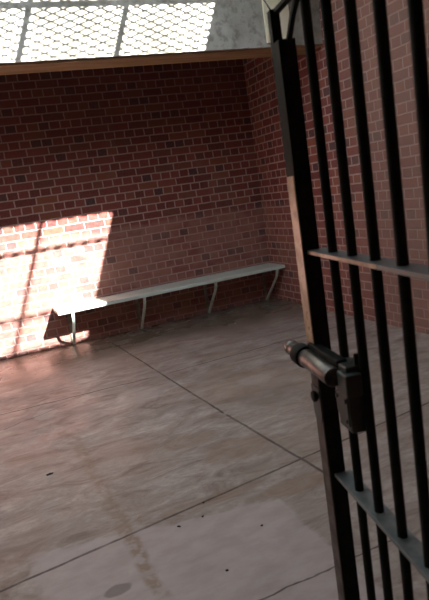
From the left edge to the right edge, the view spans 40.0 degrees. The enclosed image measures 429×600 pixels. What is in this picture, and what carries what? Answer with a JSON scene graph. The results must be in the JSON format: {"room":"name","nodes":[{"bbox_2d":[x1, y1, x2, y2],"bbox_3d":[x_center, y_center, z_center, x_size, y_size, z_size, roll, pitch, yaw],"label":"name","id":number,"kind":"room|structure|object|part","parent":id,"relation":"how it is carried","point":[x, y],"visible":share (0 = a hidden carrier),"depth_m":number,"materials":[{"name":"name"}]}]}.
{"room":"prison interior","nodes":[
{"label":"prison interior","id":0,"kind":"room"},
{"bbox_2d":[0,59,273,360],"bbox_3d":[-2.735,-1.260,6.332,6.946,3.950,0.300,-13,11,-20],"label":"wall","id":1,"kind":"structure","parent":0,"point":[117,180],"depth_m":6.85,"materials":[{"name":"brick"}]},
{"bbox_2d":[0,298,428,599],"bbox_3d":[-0.665,1.199,2.785,7.246,0.150,8.945,-13,11,-20],"label":"floor","id":2,"kind":"structure","parent":0,"point":[137,429],"depth_m":3.34,"materials":[{"name":"concrete"}]},
{"bbox_2d":[53,263,284,344],"bbox_3d":[-0.450,0.053,7.035,2.799,0.475,0.426,-13,11,-20],"label":"bench","id":3,"kind":"object","parent":2,"relation":"on","point":[71,308],"visible":1,"depth_m":6.91,"materials":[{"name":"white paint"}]},
{"bbox_2d":[243,0,428,333],"bbox_3d":[2.209,-1.502,3.628,0.300,3.950,8.945,-13,11,-20],"label":"wall","id":4,"kind":"structure","parent":0,"point":[259,72],"depth_m":5.60,"materials":[{"name":"brick"}]},
{"bbox_2d":[0,45,320,74],"bbox_3d":[-2.061,-1.807,4.682,6.646,0.016,0.310,-13,11,-20],"label":"trim","id":5,"kind":"structure","parent":4,"relation":"attached to","point":[128,61],"depth_m":5.17,"materials":[{"name":"brown wood"}]},
{"bbox_2d":[0,0,322,63],"bbox_3d":[-2.133,-2.307,4.579,6.646,1.014,0.350,-13,11,-20],"label":"ceiling","id":6,"kind":"structure","parent":4,"relation":"attached to","point":[30,30],"depth_m":4.97,"materials":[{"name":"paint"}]},
{"bbox_2d":[261,0,288,42],"bbox_3d":[0.542,-2.842,5.409,0.265,0.902,0.022,-13,11,-20],"label":"trim","id":7,"kind":"structure","parent":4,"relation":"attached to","point":[284,14],"depth_m":5.43,"materials":[{"name":"beige paint"}]},
{"bbox_3d":[-0.036,-0.163,0.351,6.646,3.200,0.250,-13,11,-20],"label":"wall","id":8,"kind":"structure","parent":0,"visible":0},
{"bbox_2d":[267,0,428,599],"bbox_3d":[0.394,0.209,1.329,0.128,1.935,1.249,-10,11,-9],"label":"gate","id":9,"kind":"object","parent":8,"relation":"attached to","point":[352,397],"visible":1,"depth_m":1.52,"materials":[{"name":"black metal"}]},
{"bbox_3d":[0.275,-0.724,1.123,0.020,0.012,1.123,-10,11,-9],"label":"rail","id":10,"kind":"part","parent":9,"relation":"part of","materials":[{"name":"black metal"}]},
{"bbox_3d":[0.271,0.169,1.834,0.045,0.045,0.200,-10,11,-9],"label":"bolt rod","id":11,"kind":"part","parent":9,"relation":"part of","materials":[{"name":"metal"}]},
{"bbox_3d":[0.310,0.296,1.815,0.019,0.036,0.036,-10,11,-9],"label":"hasp knob","id":12,"kind":"part","parent":9,"relation":"part of","materials":[{"name":"black metal"}]},
{"bbox_3d":[0.323,0.327,1.838,0.006,0.123,0.068,-10,11,-9],"label":"hasp plate","id":13,"kind":"part","parent":9,"relation":"part of","materials":[{"name":"grey metal"}]},
{"bbox_3d":[0.350,0.297,1.601,0.005,0.093,0.074,-10,11,-9],"label":"plate","id":14,"kind":"part","parent":9,"relation":"part of","materials":[{"name":"grey metal"}]},
{"bbox_3d":[0.396,-0.068,1.239,0.056,0.012,1.001,-10,11,-9],"label":"rail","id":15,"kind":"part","parent":9,"relation":"part of","materials":[{"name":"grey metal"}]},
{"bbox_3d":[0.500,0.621,1.368,0.056,0.012,1.001,-10,11,-9],"label":"rail","id":16,"kind":"part","parent":9,"relation":"part of","materials":[{"name":"grey metal"}]}
]}

